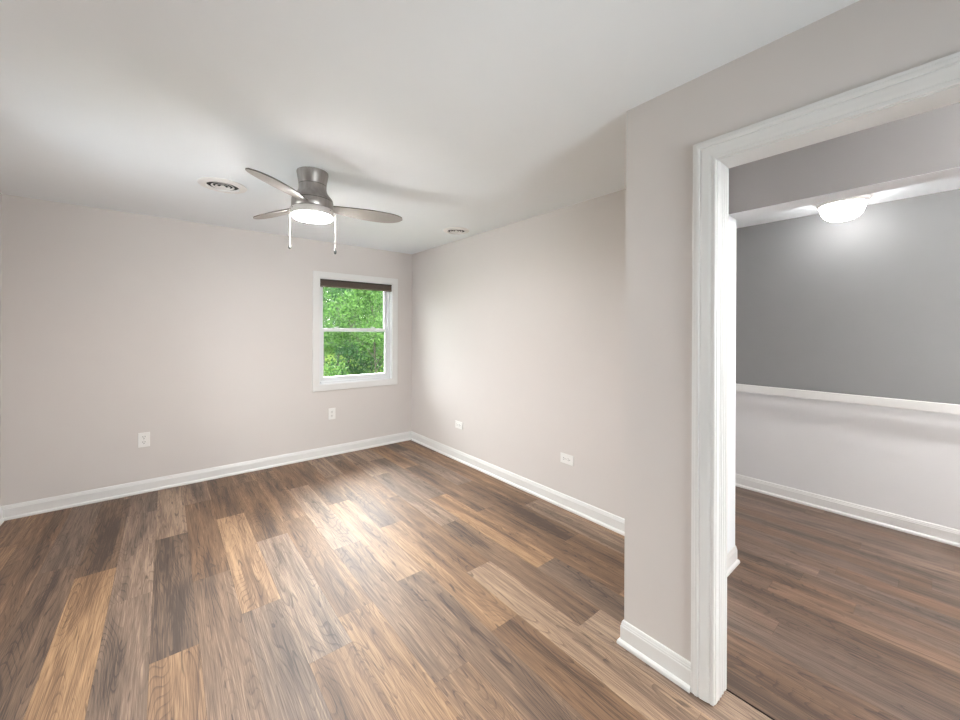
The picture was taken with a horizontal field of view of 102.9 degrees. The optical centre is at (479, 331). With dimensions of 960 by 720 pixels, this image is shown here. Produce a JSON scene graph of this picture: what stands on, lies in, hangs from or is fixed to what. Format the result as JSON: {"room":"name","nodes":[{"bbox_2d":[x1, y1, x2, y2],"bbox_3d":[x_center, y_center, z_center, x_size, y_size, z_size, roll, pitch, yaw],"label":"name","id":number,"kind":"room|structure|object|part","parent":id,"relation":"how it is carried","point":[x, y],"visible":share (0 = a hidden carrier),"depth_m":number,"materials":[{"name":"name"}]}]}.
{"room":"empty bedroom","nodes":[
{"label":"empty bedroom","id":0,"kind":"room"},
{"bbox_2d":[0,193,1,505],"bbox_3d":[-1.770,0.202,0.539,0.150,2.440,5.877,0,0,-39],"label":"wall","id":1,"kind":"structure","parent":0,"point":[0,193],"depth_m":2.85,"materials":[{"name":"grey paint"}]},
{"bbox_2d":[0,506,4,525],"bbox_3d":[-1.754,1.368,0.652,0.024,0.108,5.727,0,0,-39],"label":"baseboard","id":2,"kind":"structure","parent":1,"relation":"attached to","point":[2,520],"depth_m":2.84,"materials":[{"name":"white paint"}]},
{"bbox_2d":[1,194,411,505],"bbox_3d":[-2.258,0.200,4.036,3.831,2.440,0.150,0,0,-39],"label":"wall","id":3,"kind":"structure","parent":0,"point":[117,326],"depth_m":3.44,"materials":[{"name":"grey paint"}]},
{"bbox_2d":[138,432,149,447],"bbox_3d":[-2.954,0.954,3.365,0.080,0.128,0.009,0,0,-39],"label":"wall outlet","id":4,"kind":"object","parent":3,"relation":"attached to","point":[143,438],"visible":1,"depth_m":3.37,"materials":[{"name":"white plastic"}]},
{"bbox_2d":[1,431,410,520],"bbox_3d":[-2.235,1.366,3.946,3.459,0.108,0.024,0,0,-39],"label":"baseboard","id":5,"kind":"structure","parent":3,"relation":"attached to","point":[34,507],"depth_m":3.51,"materials":[{"name":"white paint"}]},
{"bbox_2d":[328,408,334,419],"bbox_3d":[-1.700,0.947,4.394,0.080,0.128,0.009,0,0,-39],"label":"wall outlet","id":6,"kind":"object","parent":3,"relation":"attached to","point":[331,411],"visible":1,"depth_m":4.39,"materials":[{"name":"white plastic"}]},
{"bbox_2d":[312,271,397,391],"bbox_3d":[-1.506,0.003,4.642,1.038,1.351,0.166,0,0,-39],"label":"window","id":7,"kind":"structure","parent":3,"relation":"in","point":[390,299],"depth_m":4.59,"materials":[{"name":"white paint"}]},
{"bbox_3d":[-1.530,-0.283,4.673,0.838,0.579,0.030,0,0,-39],"label":"sash","id":8,"kind":"part","parent":7,"relation":"part of","materials":[{"name":"clear glass"}]},
{"bbox_3d":[-1.511,0.272,4.646,0.838,0.616,0.030,0,0,-39],"label":"sash","id":9,"kind":"part","parent":7,"relation":"part of","materials":[{"name":"white plastic"}]},
{"bbox_2d":[320,279,391,291],"bbox_3d":[-1.471,-0.548,4.602,0.872,0.087,0.041,0,0,-39],"label":"window blind","id":10,"kind":"object","parent":7,"relation":"attached to","point":[323,282],"visible":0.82,"depth_m":4.56,"materials":[{"name":"grey"}]},
{"bbox_3d":[-1.471,-0.513,4.601,0.872,0.017,0.038,0,0,-39],"label":"rail","id":11,"kind":"part","parent":10,"relation":"part of","materials":[{"name":"brown fabric"}]},
{"bbox_2d":[0,0,858,253],"bbox_3d":[-0.389,-1.072,1.764,3.831,0.120,6.027,0,0,-39],"label":"ceiling","id":12,"kind":"structure","parent":0,"point":[478,116],"depth_m":1.66,"materials":[{"name":"paint"}]},
{"bbox_2d":[197,177,246,193],"bbox_3d":[-1.794,-1.011,2.670,0.290,0.014,0.290,0,0,-39],"label":"ceiling vent","id":13,"kind":"object","parent":12,"relation":"in","point":[212,183],"visible":1,"depth_m":2.65,"materials":[{"name":"white metal"}]},
{"bbox_2d":[245,166,401,253],"bbox_3d":[-1.065,-0.754,2.587,1.020,0.523,0.973,0,0,-39],"label":"ceiling fan","id":14,"kind":"object","parent":12,"relation":"hanging from","point":[311,203],"visible":1,"depth_m":2.38,"materials":[{"name":"silver metal"}]},
{"bbox_3d":[-1.386,-0.807,2.623,0.535,0.040,0.144,0,0,29],"label":"blade","id":15,"kind":"part","parent":14,"relation":"part of","materials":[{"name":"silver metal"}]},
{"bbox_3d":[-1.110,-0.806,2.128,0.144,0.040,0.452,0,0,7],"label":"blade","id":16,"kind":"part","parent":14,"relation":"part of","materials":[{"name":"silver metal"}]},
{"bbox_2d":[292,211,331,223],"bbox_3d":[-1.070,-0.724,2.447,0.233,0.025,0.233,0,0,-39],"label":"diffuser","id":17,"kind":"object","parent":14,"relation":"attached to","point":[318,217],"depth_m":2.40,"materials":[{"name":"white glass"}]},
{"bbox_3d":[-0.782,-0.805,2.647,0.511,0.040,0.144,0,0,-35],"label":"blade","id":18,"kind":"part","parent":14,"relation":"part of","materials":[{"name":"silver metal"}]},
{"bbox_2d":[443,227,468,233],"bbox_3d":[-0.238,-1.005,3.843,0.262,0.014,0.262,0,0,-39],"label":"ceiling vent","id":19,"kind":"object","parent":12,"relation":"in","point":[450,230],"visible":1,"depth_m":3.83,"materials":[{"name":"white metal"}]},
{"bbox_2d":[0,440,959,719],"bbox_3d":[0.561,1.441,1.808,5.071,0.020,6.877,0,0,-39],"label":"floor","id":20,"kind":"structure","parent":0,"point":[405,580],"depth_m":1.97,"materials":[{"name":"brown wood"}]},
{"bbox_2d":[411,189,625,518],"bbox_3d":[0.341,0.211,3.713,0.222,2.440,3.645,0,0,-39],"label":"wall","id":21,"kind":"structure","parent":0,"point":[518,328],"depth_m":3.36,"materials":[{"name":"grey paint"}]},
{"bbox_2d":[455,420,462,428],"bbox_3d":[-0.234,1.035,4.228,0.009,0.080,0.128,0,0,-39],"label":"wall outlet","id":22,"kind":"object","parent":21,"relation":"attached to","point":[458,424],"visible":1,"depth_m":4.23,"materials":[{"name":"white plastic"}]},
{"bbox_2d":[411,431,624,535],"bbox_3d":[0.209,1.376,3.675,0.024,0.108,3.543,0,0,-39],"label":"baseboard","id":23,"kind":"structure","parent":21,"relation":"attached to","point":[615,523],"depth_m":3.35,"materials":[{"name":"white paint"}]},
{"bbox_2d":[560,452,572,465],"bbox_3d":[0.700,1.032,3.089,0.009,0.080,0.128,0,0,-39],"label":"wall outlet","id":24,"kind":"object","parent":21,"relation":"attached to","point":[564,458],"visible":1,"depth_m":3.09,"materials":[{"name":"white plastic"}]},
{"bbox_2d":[616,0,959,692],"bbox_3d":[1.385,0.215,0.948,0.138,2.440,2.208,0,0,-39],"label":"wall","id":25,"kind":"structure","parent":0,"point":[863,42],"depth_m":1.58,"materials":[{"name":"grey paint"}]},
{"bbox_2d":[691,52,959,705],"bbox_3d":[1.156,0.346,1.139,0.020,2.168,0.989,0,0,-39],"label":"trim","id":26,"kind":"structure","parent":25,"relation":"attached to","point":[943,73],"depth_m":1.47,"materials":[{"name":"white paint"}]},
{"bbox_2d":[715,85,959,704],"bbox_3d":[1.208,0.380,1.182,0.115,2.101,0.856,0,0,-39],"label":"door jamb","id":27,"kind":"object","parent":25,"relation":"in","point":[951,95],"depth_m":1.47,"materials":[{"name":"white paint"}]},
{"bbox_2d":[731,102,958,167],"bbox_3d":[1.260,0.346,1.224,0.020,2.168,0.989,0,0,-39],"label":"trim","id":28,"kind":"structure","parent":25,"relation":"attached to","point":[957,102],"depth_m":1.26,"materials":[{"name":"white paint"}]},
{"bbox_2d":[729,102,959,213],"bbox_3d":[2.189,-0.847,1.522,0.150,0.310,2.082,0,0,-39],"label":"wall header","id":29,"kind":"structure","parent":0,"point":[929,141],"depth_m":1.86,"materials":[{"name":"grey paint"}]},
{"bbox_2d":[727,167,959,552],"bbox_3d":[2.184,0.319,1.522,0.150,2.022,2.082,0,0,-39],"label":"trim","id":30,"kind":"structure","parent":29,"relation":"attached to","point":[953,172],"depth_m":2.30,"materials":[{"name":"paint"}]},
{"bbox_2d":[735,189,959,529],"bbox_3d":[3.437,0.243,2.399,0.120,2.400,4.150,0,0,-39],"label":"wall","id":31,"kind":"structure","parent":0,"point":[867,304],"depth_m":2.94,"materials":[{"name":"paint"}]},
{"bbox_2d":[735,474,959,546],"bbox_3d":[3.377,1.389,2.354,0.024,0.108,4.150,0,0,-39],"label":"baseboard","id":32,"kind":"structure","parent":31,"relation":"attached to","point":[935,532],"depth_m":2.94,"materials":[{"name":"white paint"}]},
{"bbox_2d":[736,384,959,414],"bbox_3d":[3.354,0.519,2.332,0.093,0.069,4.090,0,0,-39],"label":"chair rail","id":33,"kind":"object","parent":31,"relation":"attached to","point":[946,408],"visible":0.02,"depth_m":2.88,"materials":[{"name":"white paint"}]},
{"bbox_2d":[736,176,959,227],"bbox_3d":[2.905,-1.039,1.959,1.510,0.160,4.390,0,0,-39],"label":"ceiling","id":34,"kind":"structure","parent":0,"point":[953,183],"depth_m":2.75,"materials":[{"name":"paint"}]},
{"bbox_2d":[812,193,874,221],"bbox_3d":[2.634,-0.881,2.785,0.332,0.158,0.332,0,0,-39],"label":"ceiling light","id":35,"kind":"object","parent":34,"relation":"attached to","point":[846,209],"visible":0.92,"depth_m":2.71,"materials":[{"name":"white glass"}]},
{"bbox_3d":[1.082,0.214,2.030,0.767,2.440,0.102,0,0,-39],"label":"wall","id":36,"kind":"structure","parent":0,"visible":0},
{"bbox_2d":[727,546,739,576],"bbox_3d":[1.247,1.380,2.088,0.924,0.108,0.024,0,0,-39],"label":"baseboard","id":37,"kind":"structure","parent":36,"relation":"attached to","point":[733,562],"depth_m":2.31,"materials":[{"name":"white paint"}]},
{"label":"outside","id":38,"kind":"structure","parent":0,"visible":0},
{"bbox_2d":[324,348,383,376],"bbox_3d":[-75.927,4.275,329.097,540.000,0.300,594.800,0,0,-39],"label":"ground","id":39,"kind":"structure","parent":38,"point":[333,354],"depth_m":54.92,"materials":[{"name":"green plant"}]},
{"bbox_2d":[323,287,368,365],"bbox_3d":[-13.044,-0.751,36.263,6.745,10.457,6.465,0,0,-39],"label":"tree","id":40,"kind":"object","parent":39,"relation":"on","point":[328,347],"visible":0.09,"depth_m":35.21,"materials":[{"name":"green plant"}]},
{"bbox_2d":[323,289,383,376],"bbox_3d":[-5.375,0.809,19.113,5.180,8.251,5.562,0,0,13],"label":"tree","id":41,"kind":"object","parent":39,"relation":"on","point":[361,296],"visible":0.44,"depth_m":18.23,"materials":[{"name":"green plant"}]},
{"bbox_2d":[323,287,383,376],"bbox_3d":[-9.573,0.294,27.137,6.069,9.122,6.037,0,0,17],"label":"tree","id":42,"kind":"object","parent":39,"relation":"on","point":[350,350],"visible":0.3,"depth_m":25.93,"materials":[{"name":"green plant"}]},
{"bbox_2d":[329,290,383,367],"bbox_3d":[-12.262,-1.310,43.770,9.436,11.583,6.673,0,0,15],"label":"tree","id":43,"kind":"object","parent":39,"relation":"on","point":[369,290],"visible":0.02,"depth_m":43.62,"materials":[{"name":"green plant"}]},
{"bbox_2d":[364,306,383,372],"bbox_3d":[-4.535,0.087,25.013,6.395,8.850,5.938,0,0,-39],"label":"tree","id":44,"kind":"object","parent":39,"relation":"on","point":[380,369],"visible":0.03,"depth_m":24.31,"materials":[{"name":"green plant"}]}
]}

